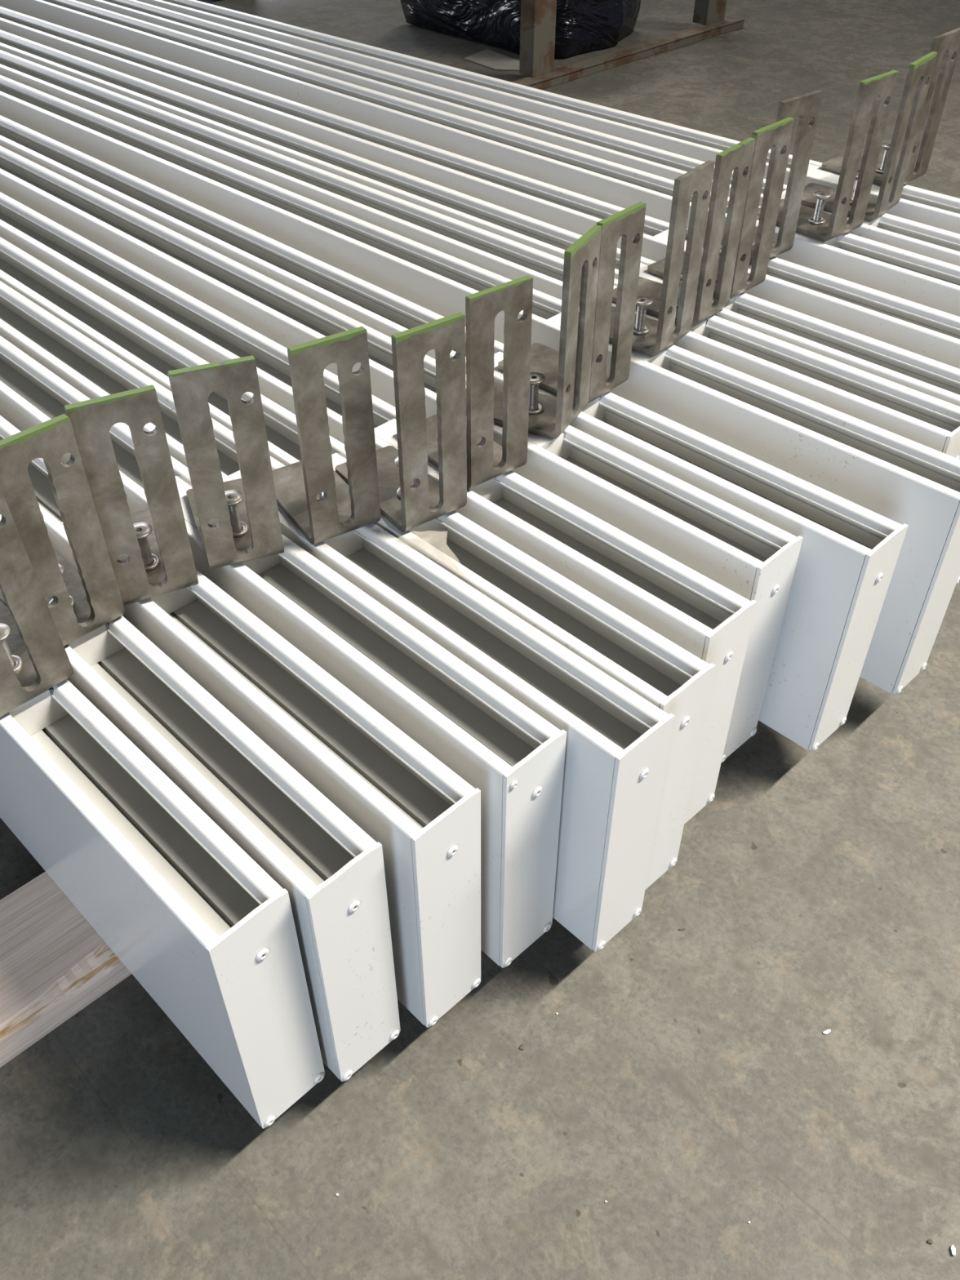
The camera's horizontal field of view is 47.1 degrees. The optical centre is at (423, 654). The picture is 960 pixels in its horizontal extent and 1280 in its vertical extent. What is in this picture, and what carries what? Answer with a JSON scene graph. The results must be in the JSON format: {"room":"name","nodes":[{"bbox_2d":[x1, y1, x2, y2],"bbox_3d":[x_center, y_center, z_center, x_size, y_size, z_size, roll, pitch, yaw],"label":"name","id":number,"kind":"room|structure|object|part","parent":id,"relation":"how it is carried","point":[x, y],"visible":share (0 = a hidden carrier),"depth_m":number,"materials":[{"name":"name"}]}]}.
{"room":"factory workshop","nodes":[
{"label":"factory workshop","id":0,"kind":"room"},
{"bbox_2d":[0,0,959,1279],"bbox_3d":[-0.954,-2.031,3.384,27.000,0.100,30.000,-33,50,-29],"label":"floor","id":1,"kind":"structure","parent":0,"point":[690,1082],"depth_m":0.75,"materials":[{"name":"concrete"}]},
{"bbox_2d":[0,871,131,1067],"bbox_3d":[0.067,-0.005,1.028,1.596,0.040,0.098,-33,50,-29],"label":"bearer","id":2,"kind":"object","parent":1,"relation":"on","point":[54,964],"visible":0.02,"depth_m":0.78,"materials":[{"name":"beige wood"}]},
{"bbox_2d":[0,678,324,1128],"bbox_3d":[-1.180,-0.555,1.512,0.051,0.203,3.209,-34,51,-29],"label":"channel","id":3,"kind":"object","parent":2,"relation":"on","point":[208,934],"visible":1,"depth_m":0.64,"materials":[{"name":"white metal"}]},
{"bbox_2d":[0,622,22,672],"bbox_3d":[-0.264,-0.002,0.690,0.018,0.032,0.018,-33,50,-29],"label":"screw","id":4,"kind":"object","parent":3,"relation":"attached to","point":[5,630],"visible":0.48,"depth_m":0.69,"materials":[{"name":"metal"}]},
{"bbox_2d":[11,654,22,672],"bbox_3d":[-0.263,0.007,0.698,0.018,0.002,0.018,-33,50,-29],"label":"washer","id":5,"kind":"object","parent":4,"relation":"in","point":[15,659],"depth_m":0.70,"materials":[{"name":"metal"}]},
{"bbox_2d":[0,487,74,716],"bbox_3d":[-0.277,-0.051,0.656,0.059,0.156,0.104,-33,50,-29],"label":"bracket","id":6,"kind":"object","parent":3,"relation":"on","point":[33,637],"visible":0.99,"depth_m":0.65,"materials":[{"name":"silver metal"}]},
{"bbox_3d":[-0.276,0.000,0.710,0.053,0.005,0.094,-34,51,-27],"label":"foot plate","id":7,"kind":"part","parent":6,"relation":"part of","materials":[{"name":"silver metal"}]},
{"bbox_2d":[0,514,400,1081],"bbox_3d":[-1.120,-0.589,1.546,0.050,0.203,3.220,-33,50,-29],"label":"channel","id":8,"kind":"object","parent":2,"relation":"on","point":[331,871],"visible":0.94,"depth_m":0.65,"materials":[{"name":"white metal"}]},
{"bbox_2d":[48,563,75,607],"bbox_3d":[-0.244,-0.043,0.733,0.018,0.032,0.018,4,43,7],"label":"screw","id":9,"kind":"object","parent":8,"relation":"attached to","point":[61,567],"visible":0.04,"depth_m":0.74,"materials":[{"name":"metal"}]},
{"bbox_2d":[48,595,75,607],"bbox_3d":[-0.244,-0.034,0.741,0.018,0.002,0.018,4,43,7],"label":"washer","id":10,"kind":"object","parent":9,"relation":"in","point":[72,600],"depth_m":0.74,"materials":[{"name":"metal"}]},
{"bbox_2d":[0,413,124,646],"bbox_3d":[-0.256,-0.092,0.701,0.053,0.154,0.104,-33,50,-29],"label":"bracket","id":11,"kind":"object","parent":8,"relation":"on","point":[94,588],"visible":0.91,"depth_m":0.67,"materials":[{"name":"silver metal"}]},
{"bbox_3d":[-0.256,-0.040,0.754,0.053,0.005,0.094,-33,50,-29],"label":"foot plate","id":12,"kind":"part","parent":11,"relation":"part of","materials":[{"name":"silver metal"}]},
{"bbox_2d":[0,415,480,1027],"bbox_3d":[-1.070,-0.617,1.573,0.052,0.202,3.230,-33,50,-29],"label":"channel","id":13,"kind":"object","parent":2,"relation":"on","point":[425,818],"visible":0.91,"depth_m":0.68,"materials":[{"name":"metal"}]},
{"bbox_2d":[63,384,198,605],"bbox_3d":[-0.202,-0.125,0.734,0.053,0.154,0.104,-18,45,-16],"label":"bracket","id":14,"kind":"object","parent":13,"relation":"on","point":[91,420],"visible":0.98,"depth_m":0.69,"materials":[{"name":"silver metal"}]},
{"bbox_3d":[-0.201,-0.073,0.787,0.053,0.005,0.094,-18,45,-16],"label":"foot plate","id":15,"kind":"part","parent":14,"relation":"part of","materials":[{"name":"silver metal"}]},
{"bbox_2d":[133,522,159,570],"bbox_3d":[-0.194,-0.073,0.764,0.018,0.032,0.018,-11,43,-9],"label":"screw","id":16,"kind":"object","parent":13,"relation":"attached to","point":[151,561],"visible":0.69,"depth_m":0.76,"materials":[{"name":"metal"}]},
{"bbox_2d":[144,553,159,570],"bbox_3d":[-0.194,-0.065,0.772,0.018,0.002,0.018,-11,43,-9],"label":"washer","id":17,"kind":"object","parent":16,"relation":"in","point":[152,561],"depth_m":0.77,"materials":[{"name":"metal"}]},
{"bbox_2d":[0,335,566,968],"bbox_3d":[-1.016,-0.650,1.607,0.050,0.203,3.233,-33,50,-28],"label":"channel","id":18,"kind":"object","parent":2,"relation":"on","point":[499,745],"visible":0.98,"depth_m":0.72,"materials":[{"name":"white metal"}]},
{"bbox_2d":[167,355,284,568],"bbox_3d":[-0.142,-0.152,0.759,0.053,0.154,0.104,-14,44,-12],"label":"bracket","id":19,"kind":"object","parent":18,"relation":"on","point":[191,387],"visible":1,"depth_m":0.72,"materials":[{"name":"silver metal"}]},
{"bbox_3d":[-0.141,-0.100,0.813,0.053,0.005,0.094,-14,44,-12],"label":"foot plate","id":20,"kind":"part","parent":19,"relation":"part of","materials":[{"name":"silver metal"}]},
{"bbox_2d":[224,489,248,537],"bbox_3d":[-0.136,-0.100,0.789,0.018,0.032,0.018,30,52,30],"label":"screw","id":21,"kind":"object","parent":18,"relation":"attached to","point":[233,497],"visible":0.84,"depth_m":0.78,"materials":[{"name":"metal"}]},
{"bbox_2d":[232,520,248,537],"bbox_3d":[-0.136,-0.091,0.797,0.018,0.002,0.018,30,52,30],"label":"washer","id":22,"kind":"object","parent":21,"relation":"in","point":[240,528],"depth_m":0.79,"materials":[{"name":"metal"}]},
{"bbox_2d":[0,280,675,951],"bbox_3d":[-0.960,-0.670,1.625,0.051,0.203,3.269,-33,50,-28],"label":"channel","id":23,"kind":"object","parent":2,"relation":"on","point":[618,741],"visible":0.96,"depth_m":0.73,"materials":[{"name":"metal"}]},
{"bbox_2d":[317,492,324,499],"bbox_3d":[-0.073,-0.120,0.808,0.018,0.032,0.018,-8,43,-6],"label":"screw","id":24,"kind":"object","parent":23,"relation":"attached to","point":[320,495],"visible":0.12,"depth_m":0.81,"materials":[{"name":"metal"}]},
{"bbox_2d":[271,326,380,544],"bbox_3d":[-0.082,-0.171,0.777,0.053,0.154,0.104,-22,46,-20],"label":"bracket","id":25,"kind":"object","parent":23,"relation":"on","point":[343,508],"visible":1,"depth_m":0.74,"materials":[{"name":"silver metal"}]},
{"bbox_3d":[-0.082,-0.119,0.831,0.053,0.005,0.094,-22,46,-20],"label":"foot plate","id":26,"kind":"part","parent":25,"relation":"part of","materials":[{"name":"silver metal"}]},
{"bbox_2d":[0,236,715,889],"bbox_3d":[-0.922,-0.699,1.655,0.051,0.203,3.259,-32,50,-28],"label":"channel","id":27,"kind":"object","parent":2,"relation":"on","point":[678,682],"visible":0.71,"depth_m":0.78,"materials":[{"name":"white metal"}]},
{"bbox_2d":[335,311,466,532],"bbox_3d":[-0.021,-0.181,0.784,0.053,0.154,0.104,-26,47,-23],"label":"bracket","id":28,"kind":"object","parent":27,"relation":"on","point":[428,500],"visible":0.99,"depth_m":0.75,"materials":[{"name":"silver metal"}]},
{"bbox_3d":[-0.021,-0.129,0.838,0.053,0.005,0.094,-26,47,-23],"label":"foot plate","id":29,"kind":"part","parent":28,"relation":"part of","materials":[{"name":"silver metal"}]},
{"bbox_3d":[0.005,-0.155,0.755,0.053,0.154,0.010,-26,47,-23],"label":"upright plate","id":30,"kind":"part","parent":28,"relation":"part of","materials":[{"name":"silver metal"}]},
{"bbox_2d":[394,456,413,497],"bbox_3d":[-0.011,-0.130,0.816,0.018,0.032,0.018,25,49,27],"label":"screw","id":31,"kind":"object","parent":27,"relation":"attached to","point":[396,461],"visible":0.06,"depth_m":0.82,"materials":[{"name":"metal"}]},
{"bbox_2d":[396,487,400,497],"bbox_3d":[-0.011,-0.121,0.824,0.018,0.002,0.018,25,49,27],"label":"washer","id":32,"kind":"object","parent":31,"relation":"in","point":[398,492],"depth_m":0.82,"materials":[{"name":"metal"}]},
{"bbox_2d":[0,191,756,823],"bbox_3d":[-0.882,-0.733,1.690,0.052,0.203,3.241,-33,50,-28],"label":"channel","id":33,"kind":"object","parent":2,"relation":"on","point":[708,620],"visible":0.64,"depth_m":0.83,"materials":[{"name":"white metal"}]},
{"bbox_2d":[466,415,466,457],"bbox_3d":[0.036,-0.166,0.853,0.018,0.032,0.018,-5,43,-2],"label":"screw","id":34,"kind":"object","parent":33,"relation":"attached to","point":[466,415],"visible":0.06,"depth_m":0.85,"materials":[{"name":"metal"}]},
{"bbox_2d":[426,275,533,488],"bbox_3d":[0.026,-0.217,0.822,0.053,0.154,0.104,-26,48,-23],"label":"bracket","id":35,"kind":"object","parent":33,"relation":"on","point":[486,460],"visible":0.9,"depth_m":0.78,"materials":[{"name":"silver metal"}]},
{"bbox_3d":[0.026,-0.165,0.875,0.053,0.005,0.094,-26,48,-23],"label":"foot plate","id":36,"kind":"part","parent":35,"relation":"part of","materials":[{"name":"silver metal"}]},
{"bbox_3d":[0.053,-0.192,0.792,0.053,0.154,0.010,-26,48,-23],"label":"upright plate","id":37,"kind":"part","parent":35,"relation":"part of","materials":[{"name":"silver metal"}]},
{"bbox_2d":[0,146,803,762],"bbox_3d":[-0.830,-0.775,1.732,0.052,0.203,3.223,-33,50,-28],"label":"channel","id":38,"kind":"object","parent":2,"relation":"on","point":[748,555],"visible":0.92,"depth_m":0.89,"materials":[{"name":"white metal"}]},
{"bbox_2d":[466,224,601,439],"bbox_3d":[0.076,-0.260,0.865,0.104,0.154,0.053,20,47,23],"label":"bracket","id":39,"kind":"object","parent":38,"relation":"on","point":[580,287],"visible":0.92,"depth_m":0.84,"materials":[{"name":"silver metal"}]},
{"bbox_3d":[0.074,-0.206,0.917,0.094,0.005,0.053,20,47,23],"label":"foot plate","id":40,"kind":"part","parent":39,"relation":"part of","materials":[{"name":"silver metal"}]},
{"bbox_3d":[0.117,-0.244,0.847,0.010,0.154,0.053,20,47,23],"label":"upright plate","id":41,"kind":"part","parent":39,"relation":"part of","materials":[{"name":"silver metal"}]},
{"bbox_2d":[528,372,545,413],"bbox_3d":[0.090,-0.212,0.899,0.018,0.032,0.018,12,45,16],"label":"screw","id":42,"kind":"object","parent":38,"relation":"attached to","point":[535,378],"visible":0.9,"depth_m":0.90,"materials":[{"name":"metal"}]},
{"bbox_2d":[528,402,543,413],"bbox_3d":[0.090,-0.203,0.907,0.018,0.002,0.018,12,45,16],"label":"washer","id":43,"kind":"object","parent":42,"relation":"in","point":[534,407],"depth_m":0.90,"materials":[{"name":"metal"}]},
{"bbox_2d":[0,115,908,751],"bbox_3d":[-0.770,-0.794,1.749,0.052,0.203,3.267,-33,50,-29],"label":"channel","id":44,"kind":"object","parent":2,"relation":"on","point":[849,553],"visible":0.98,"depth_m":0.88,"materials":[{"name":"white metal"}]},
{"bbox_2d":[497,201,646,404],"bbox_3d":[0.117,-0.298,0.905,0.053,0.154,0.104,-35,52,-30],"label":"bracket","id":45,"kind":"object","parent":44,"relation":"on","point":[628,223],"visible":0.84,"depth_m":0.88,"materials":[{"name":"silver metal"}]},
{"bbox_3d":[0.117,-0.246,0.958,0.053,0.005,0.094,-35,52,-30],"label":"foot plate","id":46,"kind":"part","parent":45,"relation":"part of","materials":[{"name":"silver metal"}]},
{"bbox_3d":[0.150,-0.276,0.879,0.053,0.154,0.010,-35,52,-30],"label":"upright plate","id":47,"kind":"part","parent":45,"relation":"part of","materials":[{"name":"silver metal"}]},
{"bbox_2d":[0,75,959,694],"bbox_3d":[-0.696,-0.836,1.791,0.051,0.202,3.280,-33,51,-29],"label":"channel","id":48,"kind":"object","parent":2,"relation":"on","point":[902,480],"visible":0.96,"depth_m":0.96,"materials":[{"name":"white metal"}]},
{"bbox_2d":[633,295,653,334],"bbox_3d":[0.197,-0.305,0.995,0.018,0.032,0.018,29,51,29],"label":"screw","id":49,"kind":"object","parent":48,"relation":"attached to","point":[640,328],"visible":0.96,"depth_m":0.99,"materials":[{"name":"metal"}]},
{"bbox_2d":[633,324,649,334],"bbox_3d":[0.197,-0.296,1.003,0.018,0.002,0.018,29,51,29],"label":"washer","id":50,"kind":"object","parent":49,"relation":"in","point":[638,329],"depth_m":1.00,"materials":[{"name":"metal"}]},
{"bbox_2d":[577,160,715,356],"bbox_3d":[0.184,-0.354,0.962,0.104,0.154,0.053,29,51,30],"label":"bracket","id":51,"kind":"object","parent":48,"relation":"on","point":[696,183],"visible":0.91,"depth_m":0.93,"materials":[{"name":"silver metal"}]},
{"bbox_3d":[0.183,-0.301,1.015,0.094,0.005,0.053,29,51,30],"label":"foot plate","id":52,"kind":"part","parent":51,"relation":"part of","materials":[{"name":"silver metal"}]},
{"bbox_3d":[0.220,-0.334,0.938,0.010,0.154,0.053,29,51,30],"label":"upright plate","id":53,"kind":"part","parent":51,"relation":"part of","materials":[{"name":"silver metal"}]},
{"bbox_2d":[0,49,959,459],"bbox_3d":[-0.661,-0.882,1.839,0.051,0.203,3.230,-33,51,-29],"label":"channel","id":54,"kind":"object","parent":2,"relation":"on","point":[926,420],"visible":0.1,"depth_m":1.17,"materials":[{"name":"white metal"}]},
{"bbox_2d":[676,269,683,306],"bbox_3d":[0.241,-0.342,1.032,0.018,0.032,0.018,0,43,3],"label":"screw","id":55,"kind":"object","parent":54,"relation":"attached to","point":[682,270],"visible":0.12,"depth_m":1.03,"materials":[{"name":"metal"}]},
{"bbox_2d":[612,137,755,327],"bbox_3d":[0.229,-0.391,1.000,0.104,0.154,0.053,31,52,31],"label":"bracket","id":56,"kind":"object","parent":54,"relation":"on","point":[738,157],"visible":0.87,"depth_m":0.97,"materials":[{"name":"silver metal"}]},
{"bbox_3d":[0.228,-0.339,1.053,0.094,0.005,0.053,31,52,31],"label":"foot plate","id":57,"kind":"part","parent":56,"relation":"part of","materials":[{"name":"silver metal"}]},
{"bbox_3d":[0.264,-0.370,0.975,0.010,0.154,0.053,31,52,31],"label":"upright plate","id":58,"kind":"part","parent":56,"relation":"part of","materials":[{"name":"silver metal"}]},
{"bbox_2d":[0,0,959,316],"bbox_3d":[-0.465,-1.003,1.960,0.050,0.203,3.241,-33,50,-29],"label":"channel","id":59,"kind":"object","parent":2,"relation":"on","point":[921,279],"visible":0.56,"depth_m":1.44,"materials":[{"name":"white metal"}]},
{"bbox_2d":[808,191,831,224],"bbox_3d":[0.419,-0.471,1.163,0.018,0.032,0.018,-15,44,-12],"label":"screw","id":60,"kind":"object","parent":59,"relation":"attached to","point":[817,219],"visible":1,"depth_m":1.16,"materials":[{"name":"metal"}]},
{"bbox_2d":[808,216,826,224],"bbox_3d":[0.419,-0.462,1.171,0.018,0.002,0.018,-14,44,-12],"label":"washer","id":61,"kind":"object","parent":60,"relation":"in","point":[814,220],"depth_m":1.17,"materials":[{"name":"metal"}]},
{"bbox_2d":[757,70,898,241],"bbox_3d":[0.408,-0.521,1.131,0.053,0.154,0.104,-29,49,-25],"label":"bracket","id":62,"kind":"object","parent":59,"relation":"on","point":[882,86],"visible":0.99,"depth_m":1.10,"materials":[{"name":"silver metal"}]},
{"bbox_3d":[0.408,-0.469,1.185,0.053,0.005,0.094,-29,49,-25],"label":"foot plate","id":63,"kind":"part","parent":62,"relation":"part of","materials":[{"name":"silver metal"}]},
{"bbox_3d":[0.437,-0.496,1.103,0.053,0.154,0.010,-29,49,-25],"label":"upright plate","id":64,"kind":"part","parent":62,"relation":"part of","materials":[{"name":"silver metal"}]},
{"bbox_2d":[0,6,959,368],"bbox_3d":[-0.549,-0.949,1.906,0.050,0.202,3.242,-33,51,-29],"label":"channel","id":65,"kind":"object","parent":2,"relation":"on","point":[934,334],"visible":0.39,"depth_m":1.32,"materials":[{"name":"white metal"}]},
{"bbox_2d":[685,89,822,265],"bbox_3d":[0.323,-0.484,1.096,0.053,0.154,0.104,-27,48,-24],"label":"bracket","id":66,"kind":"object","parent":65,"relation":"on","point":[806,106],"visible":0.52,"depth_m":1.06,"materials":[{"name":"silver metal"}]},
{"bbox_3d":[0.323,-0.432,1.149,0.053,0.005,0.094,-27,48,-24],"label":"foot plate","id":67,"kind":"part","parent":66,"relation":"part of","materials":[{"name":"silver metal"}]},
{"bbox_3d":[0.350,-0.459,1.067,0.053,0.154,0.010,-27,48,-24],"label":"upright plate","id":68,"kind":"part","parent":66,"relation":"part of","materials":[{"name":"silver metal"}]},
{"bbox_2d":[751,213,759,246],"bbox_3d":[0.333,-0.433,1.127,0.018,0.032,0.018,15,46,18],"label":"screw","id":69,"kind":"object","parent":65,"relation":"attached to","point":[758,215],"visible":0.02,"depth_m":1.12,"materials":[{"name":"metal"}]},
{"bbox_2d":[0,29,959,584],"bbox_3d":[-0.611,-0.909,1.866,0.050,0.203,3.242,-33,51,-29],"label":"channel","id":70,"kind":"object","parent":2,"relation":"on","point":[938,380],"visible":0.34,"depth_m":1.26,"materials":[{"name":"white metal"}]},
{"bbox_2d":[715,244,722,281],"bbox_3d":[0.287,-0.379,1.070,0.018,0.032,0.018,-25,47,-22],"label":"screw","id":71,"kind":"object","parent":70,"relation":"attached to","point":[720,251],"visible":0.06,"depth_m":1.06,"materials":[{"name":"metal"}]},
{"bbox_2d":[647,116,794,298],"bbox_3d":[0.276,-0.429,1.038,0.053,0.154,0.104,-32,50,-28],"label":"bracket","id":72,"kind":"object","parent":70,"relation":"on","point":[776,135],"visible":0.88,"depth_m":1.00,"materials":[{"name":"silver metal"}]},
{"bbox_3d":[0.275,-0.377,1.092,0.053,0.005,0.094,-32,50,-28],"label":"foot plate","id":73,"kind":"part","parent":72,"relation":"part of","materials":[{"name":"silver metal"}]},
{"bbox_3d":[0.307,-0.406,1.012,0.053,0.154,0.010,-32,50,-28],"label":"upright plate","id":74,"kind":"part","parent":72,"relation":"part of","materials":[{"name":"silver metal"}]},
{"bbox_2d":[75,0,959,266],"bbox_3d":[-0.410,-1.038,1.996,0.051,0.202,3.242,-33,50,-29],"label":"channel","id":75,"kind":"object","parent":2,"relation":"on","point":[920,238],"visible":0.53,"depth_m":1.51,"materials":[{"name":"white metal"}]},
{"bbox_2d":[849,172,858,204],"bbox_3d":[0.474,-0.505,1.198,0.018,0.032,0.018,13,45,16],"label":"screw","id":76,"kind":"object","parent":75,"relation":"attached to","point":[857,173],"visible":0.17,"depth_m":1.20,"materials":[{"name":"metal"}]},
{"bbox_2d":[800,51,937,221],"bbox_3d":[0.461,-0.555,1.165,0.104,0.154,0.053,30,52,30],"label":"bracket","id":77,"kind":"object","parent":75,"relation":"on","point":[919,74],"visible":0.87,"depth_m":1.14,"materials":[{"name":"silver metal"}]},
{"bbox_3d":[0.460,-0.502,1.218,0.094,0.005,0.053,30,52,30],"label":"foot plate","id":78,"kind":"part","parent":77,"relation":"part of","materials":[{"name":"silver metal"}]},
{"bbox_3d":[0.496,-0.534,1.141,0.010,0.154,0.053,30,52,30],"label":"upright plate","id":79,"kind":"part","parent":77,"relation":"part of","materials":[{"name":"silver metal"}]},
{"bbox_2d":[136,0,959,234],"bbox_3d":[-0.356,-1.074,2.032,0.051,0.202,3.242,-33,51,-29],"label":"channel","id":80,"kind":"object","parent":2,"relation":"on","point":[931,208],"visible":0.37,"depth_m":1.53,"materials":[{"name":"white metal"}]},
{"bbox_2d":[875,142,890,173],"bbox_3d":[0.532,-0.568,1.262,0.018,0.032,0.018,-10,43,-8],"label":"screw","id":81,"kind":"object","parent":80,"relation":"on","point":[886,145],"visible":0.51,"depth_m":1.26,"materials":[{"name":"metal"}]},
{"bbox_2d":[875,166,884,173],"bbox_3d":[0.532,-0.559,1.270,0.018,0.002,0.018,-10,43,-8],"label":"washer","id":82,"kind":"object","parent":81,"relation":"in","point":[880,170],"depth_m":1.27,"materials":[{"name":"metal"}]},
{"bbox_2d":[821,27,959,185],"bbox_3d":[0.520,-0.618,1.230,0.053,0.154,0.104,-32,50,-28],"label":"bracket","id":83,"kind":"object","parent":80,"relation":"on","point":[948,43],"visible":0.69,"depth_m":1.20,"materials":[{"name":"silver metal"}]},
{"bbox_3d":[0.520,-0.566,1.284,0.053,0.005,0.094,-32,50,-28],"label":"foot plate","id":84,"kind":"part","parent":83,"relation":"part of","materials":[{"name":"silver metal"}]},
{"bbox_3d":[0.551,-0.595,1.204,0.053,0.154,0.010,-32,50,-28],"label":"upright plate","id":85,"kind":"part","parent":83,"relation":"part of","materials":[{"name":"silver metal"}]},
{"bbox_2d":[463,48,519,71],"bbox_3d":[0.164,-1.359,2.519,0.086,0.002,0.191,-24,47,-21],"label":"paper sheet","id":86,"kind":"object","parent":1,"relation":"on","point":[488,58],"visible":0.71,"depth_m":2.52,"materials":[{"name":"white paper"}]},
{"bbox_2d":[400,0,640,57],"bbox_3d":[0.241,-1.763,2.507,0.362,0.600,0.580,-33,50,-29],"label":"load","id":87,"kind":"object","parent":1,"relation":"on","point":[582,26],"visible":0.8,"depth_m":2.54,"materials":[{"name":"black plastic"}]},
{"bbox_2d":[519,1043,525,1049],"bbox_3d":[0.068,0.271,0.757,0.004,0.002,0.004,20,47,23],"label":"chip","id":88,"kind":"object","parent":1,"relation":"on","point":[522,1046],"visible":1,"depth_m":0.76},
{"bbox_2d":[511,0,745,89],"bbox_3d":[0.436,-1.878,2.038,0.754,1.400,0.080,-31,49,-27],"label":"rack","id":89,"kind":"object","parent":1,"relation":"on","point":[538,17],"visible":0.83,"depth_m":2.40,"materials":[{"name":"grey metal"}]},
{"bbox_3d":[0.222,-1.775,1.924,0.064,1.383,0.042,-31,49,-27],"label":"upright post","id":90,"kind":"part","parent":89,"relation":"part of","materials":[{"name":"metal"}]},
{"bbox_3d":[0.663,-2.037,2.185,0.068,1.383,0.042,-31,49,-27],"label":"upright post","id":91,"kind":"part","parent":89,"relation":"part of","materials":[{"name":"metal"}]},
{"bbox_2d":[822,1029,831,1034],"bbox_3d":[0.279,0.260,0.758,0.006,0.002,0.002,-16,44,-14],"label":"chip","id":92,"kind":"object","parent":1,"relation":"on","point":[827,1031],"visible":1,"depth_m":0.76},
{"bbox_2d":[926,1238,933,1244],"bbox_3d":[0.303,0.351,0.657,0.003,0.002,0.003,-25,47,-22],"label":"chip","id":93,"kind":"object","parent":1,"relation":"on","point":[929,1241],"visible":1,"depth_m":0.66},
{"bbox_2d":[951,1244,955,1255],"bbox_3d":[0.315,0.354,0.653,0.003,0.002,0.006,7,43,10],"label":"chip","id":94,"kind":"object","parent":1,"relation":"on","point":[953,1248],"visible":1,"depth_m":0.65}
]}

